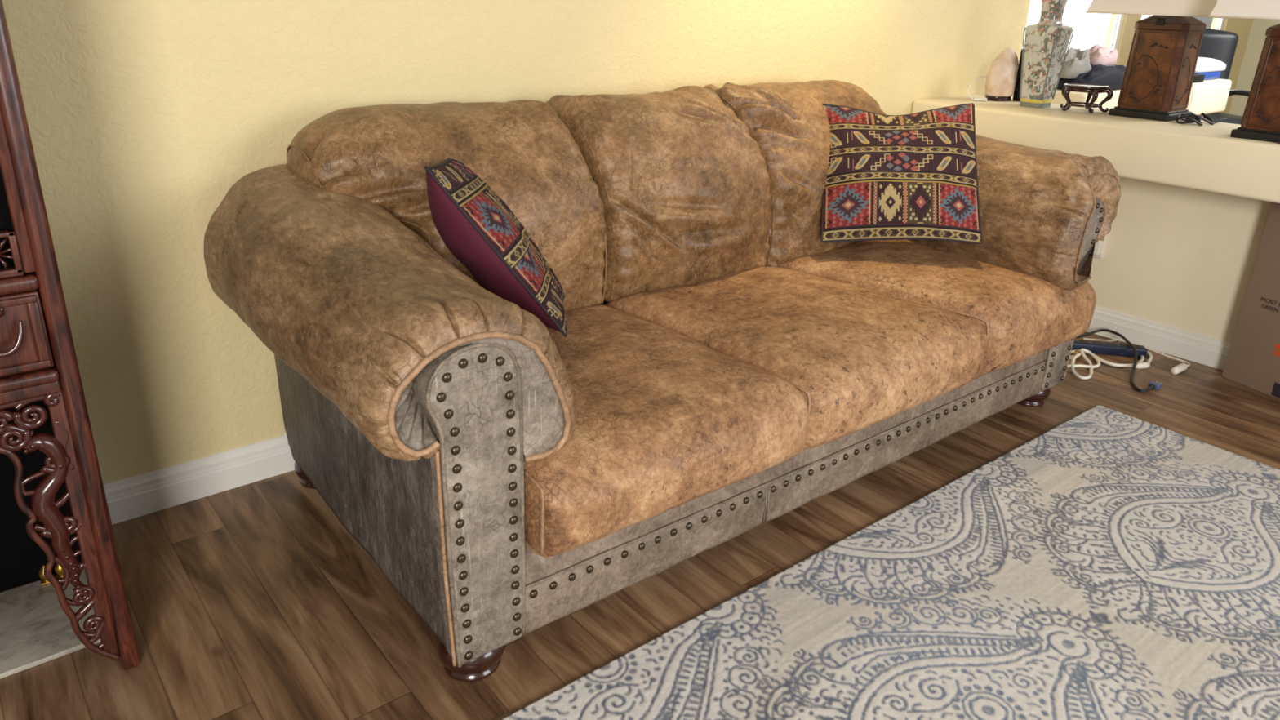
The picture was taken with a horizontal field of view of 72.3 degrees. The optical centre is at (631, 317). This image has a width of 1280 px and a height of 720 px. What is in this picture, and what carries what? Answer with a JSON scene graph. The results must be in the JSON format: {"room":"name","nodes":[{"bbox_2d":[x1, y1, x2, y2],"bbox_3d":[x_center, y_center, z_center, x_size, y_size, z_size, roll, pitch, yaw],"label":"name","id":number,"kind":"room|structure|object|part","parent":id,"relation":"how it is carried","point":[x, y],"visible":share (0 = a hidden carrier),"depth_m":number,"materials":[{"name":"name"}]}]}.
{"room":"living room","nodes":[
{"label":"living room","id":0,"kind":"room"},
{"bbox_2d":[2,0,1031,484],"bbox_3d":[-1.119,-0.822,1.956,7.700,2.700,0.140,-14,26,-37],"label":"wall","id":1,"kind":"structure","parent":0,"point":[143,116],"depth_m":2.21,"materials":[{"name":"yellow paint"}]},
{"bbox_2d":[103,434,294,524],"bbox_3d":[-1.329,0.472,2.178,7.125,0.108,0.016,-14,26,-37],"label":"baseboard","id":2,"kind":"structure","parent":1,"relation":"attached to","point":[138,495],"depth_m":2.31,"materials":[{"name":"white wood"}]},
{"bbox_2d":[0,332,1279,719],"bbox_3d":[3.066,0.344,3.172,15.200,0.100,7.100,-14,26,-37],"label":"floor","id":3,"kind":"structure","parent":0,"point":[254,601],"depth_m":1.97,"materials":[{"name":"brown wood"}]},
{"bbox_2d":[0,568,100,679],"bbox_3d":[-1.423,0.684,1.738,0.630,0.012,0.292,-14,26,-37],"label":"stone slab","id":4,"kind":"object","parent":3,"relation":"on","point":[35,630],"visible":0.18,"depth_m":1.83,"materials":[{"name":"grey stone"}]},
{"bbox_2d":[38,563,63,585],"bbox_3d":[-1.303,0.570,1.973,0.057,0.046,0.026,-14,26,-37],"label":"brass ornament","id":5,"kind":"object","parent":4,"relation":"on","point":[58,570],"visible":0.49,"depth_m":1.97,"materials":[{"name":"gold metal"}]},
{"bbox_2d":[0,0,140,669],"bbox_3d":[-1.361,-0.224,1.360,0.736,1.980,0.482,-14,26,-37],"label":"tall cabinet","id":6,"kind":"object","parent":3,"relation":"on","point":[54,508],"visible":1,"depth_m":1.53,"materials":[{"name":"brown wood"}]},
{"bbox_3d":[-1.232,-0.562,1.080,0.630,1.005,0.004,-14,26,-37],"label":"panel","id":7,"kind":"part","parent":6,"relation":"part of","materials":[{"name":"black wood"}]},
{"bbox_2d":[0,237,13,270],"bbox_3d":[-1.116,-0.079,1.343,0.303,0.059,0.010,-14,26,-37],"label":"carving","id":8,"kind":"object","parent":6,"relation":"on","point":[11,239],"depth_m":1.42,"materials":[{"name":"brown wood"}]},
{"bbox_3d":[-1.117,-0.078,1.345,0.295,0.074,0.018,-14,26,-37],"label":"fretwork panel","id":9,"kind":"part","parent":6,"relation":"part of","materials":[{"name":"brown wood"}]},
{"bbox_3d":[-1.028,0.038,1.430,0.064,0.056,0.016,-14,26,-37],"label":"handle","id":10,"kind":"part","parent":6,"relation":"part of","materials":[{"name":"silver metal"}]},
{"bbox_3d":[-1.237,0.001,1.273,0.634,0.026,0.032,-14,26,-37],"label":"rail","id":11,"kind":"part","parent":6,"relation":"part of","materials":[{"name":"brown wood"}]},
{"bbox_3d":[-1.107,0.051,1.392,0.293,0.129,0.009,-14,26,-37],"label":"drawer frame","id":12,"kind":"part","parent":6,"relation":"part of","materials":[{"name":"brown wood"}]},
{"bbox_3d":[-1.116,0.047,1.402,0.301,0.137,0.024,-14,26,-37],"label":"drawer","id":13,"kind":"part","parent":6,"relation":"part of","materials":[{"name":"brown wood"}]},
{"bbox_3d":[-1.242,0.159,1.332,0.634,0.024,0.032,-14,26,-37],"label":"rail","id":14,"kind":"part","parent":6,"relation":"part of","materials":[{"name":"brown wood"}]},
{"bbox_3d":[-1.242,0.178,1.339,0.630,0.024,0.020,-14,26,-37],"label":"rail moulding","id":15,"kind":"part","parent":6,"relation":"part of","materials":[{"name":"brown wood"}]},
{"bbox_3d":[-1.503,-0.265,1.532,0.656,1.930,0.012,-14,26,-37],"label":"panel","id":16,"kind":"part","parent":6,"relation":"part of","materials":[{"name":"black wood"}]},
{"bbox_2d":[204,80,1120,681],"bbox_3d":[0.302,-0.107,2.546,2.602,1.028,1.153,-14,25,-36],"label":"sofa","id":17,"kind":"object","parent":3,"relation":"on","point":[722,369],"visible":0.9,"depth_m":2.07,"materials":[{"name":"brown leather"}]},
{"bbox_3d":[-0.630,0.279,1.968,0.042,0.490,1.005,-14,25,-36],"label":"panel","id":18,"kind":"part","parent":17,"relation":"part of","materials":[{"name":"grey leather"}]},
{"bbox_3d":[-0.552,-0.025,1.876,0.439,0.453,0.980,-14,25,-36],"label":"rolled arm","id":19,"kind":"part","parent":17,"relation":"part of","materials":[{"name":"leather"}]},
{"bbox_2d":[286,99,606,311],"bbox_3d":[-0.474,-0.271,2.287,0.745,0.562,0.480,-14,25,-36],"label":"cushion","id":20,"kind":"object","parent":17,"relation":"on","point":[545,161],"depth_m":2.16,"materials":[{"name":"brown leather"}]},
{"bbox_3d":[-0.290,0.343,1.603,0.177,0.644,0.056,-14,25,-36],"label":"arm panel","id":21,"kind":"part","parent":17,"relation":"part of","materials":[{"name":"grey leather"}]},
{"bbox_3d":[-0.267,0.148,1.542,0.344,0.268,0.056,-12,24,-32],"label":"arm","id":22,"kind":"part","parent":17,"relation":"part of","materials":[{"name":"grey leather"}]},
{"bbox_2d":[424,157,567,337],"bbox_3d":[-0.321,-0.199,2.120,0.333,0.415,0.513,0,20,-4],"label":"throw pillow","id":23,"kind":"object","parent":17,"relation":"on","point":[477,226],"visible":0.77,"depth_m":1.93,"materials":[{"name":"fabric"}]},
{"bbox_2d":[544,85,771,302],"bbox_3d":[0.076,-0.403,2.676,0.654,0.569,0.510,-14,25,-36],"label":"cushion","id":24,"kind":"object","parent":17,"relation":"on","point":[682,175],"depth_m":2.50,"materials":[{"name":"brown leather"}]},
{"bbox_2d":[524,304,808,557],"bbox_3d":[-0.088,0.193,2.072,0.725,0.246,0.763,-14,25,-36],"label":"seat cushion","id":25,"kind":"object","parent":17,"relation":"on","point":[673,411],"depth_m":1.85,"materials":[{"name":"beige leather"}]},
{"bbox_3d":[0.566,0.347,2.313,2.015,0.217,0.038,-14,25,-36],"label":"rail","id":26,"kind":"part","parent":17,"relation":"part of","materials":[{"name":"leather"}]},
{"bbox_2d":[703,80,886,267],"bbox_3d":[0.572,-0.532,3.059,0.764,0.572,0.483,-14,25,-36],"label":"cushion","id":27,"kind":"object","parent":17,"relation":"on","point":[788,125],"depth_m":2.81,"materials":[{"name":"brown leather"}]},
{"bbox_2d":[604,266,988,448],"bbox_3d":[0.459,0.060,2.479,0.838,0.243,0.763,-14,25,-36],"label":"seat cushion","id":28,"kind":"object","parent":17,"relation":"on","point":[842,351],"depth_m":2.31,"materials":[{"name":"beige leather"}]},
{"bbox_2d":[821,102,982,244],"bbox_3d":[0.863,-0.472,2.830,0.512,0.421,0.297,4,20,6],"label":"throw pillow","id":29,"kind":"object","parent":17,"relation":"on","point":[912,176],"visible":0.99,"depth_m":2.78,"materials":[{"name":"fabric"}]},
{"bbox_2d":[778,240,1096,375],"bbox_3d":[0.969,-0.069,2.856,0.783,0.251,0.762,-14,25,-36],"label":"seat cushion","id":30,"kind":"object","parent":17,"relation":"on","point":[998,313],"depth_m":2.65,"materials":[{"name":"brown leather"}]},
{"bbox_3d":[1.161,-0.446,3.097,0.473,0.439,1.052,-14,25,-36],"label":"rolled arm","id":31,"kind":"part","parent":17,"relation":"part of","materials":[{"name":"leather"}]},
{"bbox_3d":[1.426,-0.079,2.876,0.177,0.644,0.056,-14,25,-36],"label":"arm panel","id":32,"kind":"part","parent":17,"relation":"part of","materials":[{"name":"grey leather"}]},
{"bbox_3d":[1.461,-0.292,2.746,0.358,0.312,0.075,-14,25,-36],"label":"arm","id":33,"kind":"part","parent":17,"relation":"part of","materials":[{"name":"leather"}]},
{"bbox_2d":[501,404,1279,719],"bbox_3d":[0.853,0.794,1.619,2.998,0.011,1.406,-14,25,-36],"label":"area rug","id":34,"kind":"object","parent":3,"relation":"on","point":[1109,564],"visible":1,"depth_m":1.96,"materials":[{"name":"beige fabric"}]},
{"bbox_2d":[1071,339,1147,358],"bbox_3d":[1.885,0.121,3.474,0.280,0.039,0.048,5,21,10],"label":"power strip","id":35,"kind":"object","parent":3,"relation":"on","point":[1095,347],"visible":0.92,"depth_m":3.45,"materials":[{"name":"blue plastic"}]},
{"bbox_2d":[1079,340,1089,343],"bbox_3d":[1.798,0.095,3.482,0.032,0.002,0.028,5,21,10],"label":"socket","id":36,"kind":"object","parent":35,"relation":"attached to","point":[1080,341],"depth_m":3.48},
{"bbox_2d":[1092,341,1102,344],"bbox_3d":[1.847,0.100,3.474,0.032,0.002,0.028,5,21,10],"label":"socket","id":37,"kind":"object","parent":35,"relation":"attached to","point":[1093,342],"depth_m":3.47,"materials":[{"name":"black plastic"}]},
{"bbox_2d":[1106,342,1116,346],"bbox_3d":[1.896,0.104,3.465,0.032,0.002,0.028,5,21,10],"label":"socket","id":38,"kind":"object","parent":35,"relation":"attached to","point":[1107,344],"depth_m":3.46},
{"bbox_2d":[1119,343,1129,346],"bbox_3d":[1.946,0.109,3.457,0.032,0.002,0.028,5,21,10],"label":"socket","id":39,"kind":"object","parent":35,"relation":"attached to","point":[1120,344],"depth_m":3.45,"materials":[{"name":"black plastic"}]},
{"bbox_2d":[1133,345,1143,348],"bbox_3d":[1.994,0.114,3.448,0.032,0.002,0.028,5,21,10],"label":"socket","id":40,"kind":"object","parent":35,"relation":"attached to","point":[1136,346],"depth_m":3.45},
{"bbox_2d":[1067,348,1152,379],"bbox_3d":[1.821,0.154,3.396,0.508,0.038,0.236,-7,22,-22],"label":"extension cord","id":41,"kind":"object","parent":3,"relation":"on","point":[1140,364],"visible":0.8,"depth_m":3.35,"materials":[{"name":"white plastic"}]},
{"bbox_3d":[1.718,0.167,3.353,0.275,0.030,0.176,-14,26,-37],"label":"cord","id":42,"kind":"part","parent":41,"relation":"part of","materials":[{"name":"white plastic"}]},
{"bbox_3d":[1.850,0.158,3.409,0.431,0.017,0.166,-1,21,-8],"label":"cord","id":43,"kind":"part","parent":41,"relation":"part of","materials":[{"name":"white plastic"}]},
{"bbox_2d":[1076,328,1163,392],"bbox_3d":[1.895,0.150,3.383,0.174,0.054,0.552,1,20,-2],"label":"power cord","id":44,"kind":"object","parent":3,"relation":"on","point":[1153,384],"visible":0.98,"depth_m":3.32,"materials":[{"name":"rubber"}]},
{"bbox_2d":[1083,330,1190,374],"bbox_3d":[1.997,0.110,3.529,0.163,0.036,0.511,-9,23,-26],"label":"power cord","id":45,"kind":"object","parent":3,"relation":"on","point":[1180,367],"visible":0.81,"depth_m":3.48,"materials":[{"name":"plastic"}]},
{"bbox_3d":[1.922,0.087,3.582,0.135,0.035,0.045,11,22,24],"label":"cord","id":46,"kind":"part","parent":45,"relation":"part of","materials":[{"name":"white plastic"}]},
{"bbox_2d":[1198,28,1249,124],"bbox_3d":[4.300,-1.566,6.608,0.683,1.161,0.749,-1,20,-7],"label":"office chair","id":47,"kind":"object","parent":3,"relation":"on","point":[1220,45],"visible":0.18,"depth_m":6.68,"materials":[{"name":"black leather"}]},
{"bbox_3d":[4.271,-1.945,6.768,0.660,0.520,0.181,-1,20,-7],"label":"backrest","id":48,"kind":"part","parent":47,"relation":"part of","materials":[{"name":"black leather"}]},
{"bbox_3d":[4.306,-1.466,6.571,0.540,0.120,0.520,-1,20,-7],"label":"seat","id":49,"kind":"part","parent":47,"relation":"part of","materials":[{"name":"black leather"}]},
{"bbox_3d":[4.591,-1.572,6.621,0.101,0.288,0.497,-1,20,-7],"label":"armrest","id":50,"kind":"part","parent":47,"relation":"part of","materials":[{"name":"black plastic"}]},
{"bbox_2d":[1222,202,1279,399],"bbox_3d":[2.467,0.034,2.834,0.162,0.683,0.860,-7,22,-22],"label":"cardboard box","id":51,"kind":"object","parent":3,"relation":"on","point":[1253,358],"visible":0.98,"depth_m":3.13,"materials":[{"name":"brown cardboard"}]},
{"bbox_2d":[1088,177,1271,342],"bbox_3d":[1.937,-0.342,3.767,0.175,0.710,1.351,-14,26,-37],"label":"wall","id":52,"kind":"structure","parent":0,"point":[1181,258],"depth_m":3.40,"materials":[{"name":"beige paint"}]},
{"bbox_2d":[911,94,1279,203],"bbox_3d":[2.353,-0.496,2.954,0.505,0.186,2.961,-14,26,-37],"label":"ledge","id":53,"kind":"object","parent":52,"relation":"attached to","point":[1193,156],"depth_m":3.18,"materials":[{"name":"beige paint"}]},
{"bbox_2d":[966,47,1018,102],"bbox_3d":[1.596,-1.072,3.856,0.248,0.227,0.124,-14,26,-37],"label":"salt lamp","id":54,"kind":"object","parent":53,"relation":"on","point":[1001,79],"visible":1,"depth_m":3.85,"materials":[{"name":"pink stone"}]},
{"bbox_3d":[1.532,-1.018,3.879,0.154,0.101,0.031,-14,26,-37],"label":"power cord","id":55,"kind":"part","parent":54,"relation":"part of","materials":[{"name":"white plastic"}]},
{"bbox_2d":[973,97,986,102],"bbox_3d":[1.532,-0.961,3.853,0.057,0.017,0.018,7,21,14],"label":"switch","id":56,"kind":"object","parent":54,"relation":"attached to","point":[975,99],"depth_m":3.85,"materials":[{"name":"white plastic"}]},
{"bbox_2d":[1012,48,1024,101],"bbox_3d":[1.762,-1.079,3.896,0.092,0.222,0.060,-14,26,-37],"label":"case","id":57,"kind":"object","parent":53,"relation":"on","point":[1016,92],"visible":0.28,"depth_m":3.89,"materials":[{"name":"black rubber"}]},
{"bbox_2d":[1019,0,1074,108],"bbox_3d":[1.717,-1.143,3.624,0.142,0.527,0.141,-14,26,-37],"label":"porcelain vase","id":58,"kind":"object","parent":53,"relation":"on","point":[1046,42],"visible":1,"depth_m":3.60,"materials":[{"name":"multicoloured ceramic"}]},
{"bbox_2d":[1059,83,1113,113],"bbox_3d":[1.851,-0.902,3.593,0.195,0.105,0.192,-14,26,-37],"label":"stand","id":59,"kind":"object","parent":53,"relation":"on","point":[1092,90],"visible":1,"depth_m":3.55,"materials":[{"name":"brown wood"}]},
{"bbox_3d":[1.810,-0.922,3.650,0.023,0.100,0.045,-14,26,-37],"label":"leg","id":60,"kind":"part","parent":59,"relation":"part of","materials":[{"name":"brown wood"}]},
{"bbox_3d":[1.776,-0.892,3.567,0.045,0.100,0.022,-3,21,-12],"label":"leg","id":61,"kind":"part","parent":59,"relation":"part of","materials":[{"name":"brown wood"}]},
{"bbox_3d":[1.903,-0.918,3.647,0.044,0.100,0.024,-14,26,-37],"label":"leg","id":62,"kind":"part","parent":59,"relation":"part of","materials":[{"name":"brown wood"}]},
{"bbox_3d":[1.849,-0.870,3.512,0.022,0.100,0.045,4,20,5],"label":"leg","id":63,"kind":"part","parent":59,"relation":"part of","materials":[{"name":"brown wood"}]},
{"bbox_3d":[1.928,-0.886,3.561,0.045,0.100,0.022,8,21,16],"label":"leg","id":64,"kind":"part","parent":59,"relation":"part of","materials":[{"name":"brown wood"}]},
{"bbox_2d":[1085,0,1218,121],"bbox_3d":[2.072,-1.132,3.367,0.455,0.704,0.455,-14,26,-37],"label":"table lamp","id":65,"kind":"object","parent":53,"relation":"on","point":[1157,80],"visible":0.99,"depth_m":3.34,"materials":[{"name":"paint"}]},
{"bbox_3d":[2.007,-1.002,3.495,0.156,0.288,0.010,-14,26,-37],"label":"panel frame","id":66,"kind":"part","parent":65,"relation":"part of","materials":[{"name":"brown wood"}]},
{"bbox_3d":[2.072,-1.163,3.355,0.455,0.008,0.455,-14,26,-37],"label":"shade trim","id":67,"kind":"part","parent":65,"relation":"part of","materials":[{"name":"white fabric"}]},
{"bbox_3d":[1.992,-0.955,3.368,0.010,0.288,0.156,-14,26,-37],"label":"panel frame","id":68,"kind":"part","parent":65,"relation":"part of","materials":[{"name":"brown wood"}]},
{"bbox_3d":[2.077,-1.310,3.301,0.450,0.315,0.450,-14,26,-37],"label":"lamp shade","id":69,"kind":"part","parent":65,"relation":"part of","materials":[{"name":"white fabric"}]},
{"bbox_3d":[2.127,-0.947,3.356,0.156,0.288,0.010,-14,26,-37],"label":"panel frame","id":70,"kind":"part","parent":65,"relation":"part of","materials":[{"name":"brown wood"}]},
{"bbox_2d":[1176,112,1226,125],"bbox_3d":[2.145,-0.759,3.326,0.216,0.038,0.128,-14,26,-37],"label":"bundle","id":71,"kind":"object","parent":53,"relation":"on","point":[1192,117],"visible":1,"depth_m":3.29,"materials":[{"name":"black plastic"}]},
{"bbox_2d":[1208,0,1279,142],"bbox_3d":[2.207,-0.937,2.853,0.455,0.704,0.455,-14,26,-37],"label":"table lamp","id":72,"kind":"object","parent":53,"relation":"on","point":[1260,120],"visible":1,"depth_m":2.88,"materials":[{"name":"paint"}]},
{"bbox_3d":[2.208,-0.968,2.841,0.455,0.008,0.455,-14,26,-37],"label":"shade trim","id":73,"kind":"part","parent":72,"relation":"part of","materials":[{"name":"white fabric"}]},
{"bbox_3d":[2.212,-1.116,2.786,0.450,0.315,0.450,-14,26,-37],"label":"lamp shade","id":74,"kind":"part","parent":72,"relation":"part of","materials":[{"name":"white fabric"}]},
{"bbox_3d":[2.142,-0.807,2.980,0.156,0.288,0.010,-14,26,-37],"label":"panel frame","id":75,"kind":"part","parent":72,"relation":"part of","materials":[{"name":"brown wood"}]},
{"bbox_3d":[2.128,-0.761,2.854,0.010,0.288,0.156,-14,26,-37],"label":"panel frame","id":76,"kind":"part","parent":72,"relation":"part of","materials":[{"name":"brown wood"}]},
{"bbox_2d":[1093,234,1107,258],"bbox_3d":[1.916,-0.306,3.626,0.040,0.116,0.072,-14,26,-37],"label":"wall outlet","id":77,"kind":"object","parent":52,"relation":"attached to","point":[1100,246],"visible":0.27,"depth_m":3.61,"materials":[{"name":"white plastic"}]},
{"bbox_2d":[1087,306,1231,370],"bbox_3d":[1.859,-0.038,3.809,0.016,0.108,1.366,-14,26,-37],"label":"baseboard","id":78,"kind":"structure","parent":52,"relation":"attached to","point":[1185,344],"depth_m":3.50,"materials":[{"name":"white wood"}]},
{"bbox_2d":[1228,19,1279,115],"bbox_3d":[9.041,-2.436,7.115,0.100,2.700,6.900,-14,26,-37],"label":"wall","id":79,"kind":"structure","parent":0,"point":[1256,38],"depth_m":9.73,"materials":[{"name":"paint"}]},
{"bbox_2d":[1115,13,1253,113],"bbox_3d":[3.898,-2.697,7.415,7.640,2.700,0.140,-14,26,-37],"label":"windows","id":80,"kind":"structure","parent":79,"relation":"in","point":[1241,27],"depth_m":9.35,"materials":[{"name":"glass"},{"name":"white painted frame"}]},
{"bbox_2d":[1022,0,1124,51],"bbox_3d":[3.542,-2.647,7.050,2.250,1.360,0.130,-14,26,-37],"label":"window","id":81,"kind":"structure","parent":80,"relation":"attached to","point":[1091,29],"depth_m":7.46,"materials":[{"name":"clear glass"}]},
{"bbox_3d":[3.517,-2.672,7.074,2.150,1.330,0.050,-14,26,-37],"label":"frame","id":82,"kind":"part","parent":81,"relation":"part of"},
{"bbox_2d":[1141,14,1224,30],"bbox_3d":[5.431,-3.188,8.473,2.200,1.230,0.130,-14,26,-37],"label":"window","id":83,"kind":"structure","parent":80,"relation":"attached to","point":[1217,24],"depth_m":9.08,"materials":[{"name":"clear glass"}]},
{"bbox_3d":[5.406,-3.214,8.497,2.100,1.200,0.050,-14,26,-37],"label":"frame","id":84,"kind":"part","parent":83,"relation":"part of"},
{"bbox_3d":[2.863,-0.834,5.183,1.850,0.700,0.181,-14,26,-37],"label":"wall","id":85,"kind":"structure","parent":0,"visible":0},
{"bbox_2d":[1051,78,1231,115],"bbox_3d":[2.905,-1.235,5.005,1.960,0.198,0.261,-14,26,-37],"label":"trim","id":86,"kind":"structure","parent":85,"relation":"attached to","point":[1210,96],"depth_m":5.22,"materials":[{"name":"beige paint"}]},
{"bbox_2d":[1057,62,1125,90],"bbox_3d":[2.443,-1.275,4.588,0.600,0.140,0.220,-14,26,-37],"label":"folded blanket","id":87,"kind":"object","parent":86,"relation":"on","point":[1112,77],"visible":0.41,"depth_m":4.44,"materials":[{"name":"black fabric"}]},
{"bbox_2d":[1059,47,1091,78],"bbox_3d":[2.260,-1.308,4.479,0.260,0.148,0.120,-14,26,-37],"label":"bag","id":88,"kind":"object","parent":87,"relation":"on","point":[1077,62],"visible":0.66,"depth_m":4.42,"materials":[{"name":"fabric"}]},
{"bbox_2d":[1088,44,1117,66],"bbox_3d":[2.462,-1.382,4.611,0.240,0.107,0.120,-14,26,-37],"label":"cushion","id":89,"kind":"object","parent":87,"relation":"on","point":[1098,55],"visible":0.6,"depth_m":4.56,"materials":[{"name":"fabric"}]},
{"bbox_2d":[1192,74,1204,83],"bbox_3d":[3.312,-1.408,5.154,0.200,0.045,0.035,-14,26,-37],"label":"box","id":90,"kind":"object","parent":86,"relation":"on","point":[1197,77],"visible":0.49,"depth_m":5.15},
{"bbox_2d":[1194,57,1226,79],"bbox_3d":[3.473,-1.533,5.372,0.520,0.137,0.160,-14,26,-37],"label":"tub","id":91,"kind":"object","parent":86,"relation":"on","point":[1211,68],"visible":0.52,"depth_m":5.30,"materials":[{"name":"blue plastic"}]},
{"bbox_3d":[3.473,-1.555,5.364,0.520,0.089,0.160,-14,26,-37],"label":"lid","id":92,"kind":"part","parent":91,"relation":"part of","materials":[{"name":"white plastic"}]},
{"bbox_2d":[1188,83,1194,111],"bbox_3d":[3.239,-1.270,5.099,0.066,0.197,0.021,-1,21,-7],"label":"hanging cord","id":93,"kind":"object","parent":85,"relation":"hanging from","point":[1193,85],"visible":0.67,"depth_m":5.10,"materials":[{"name":"plastic"}]}
]}

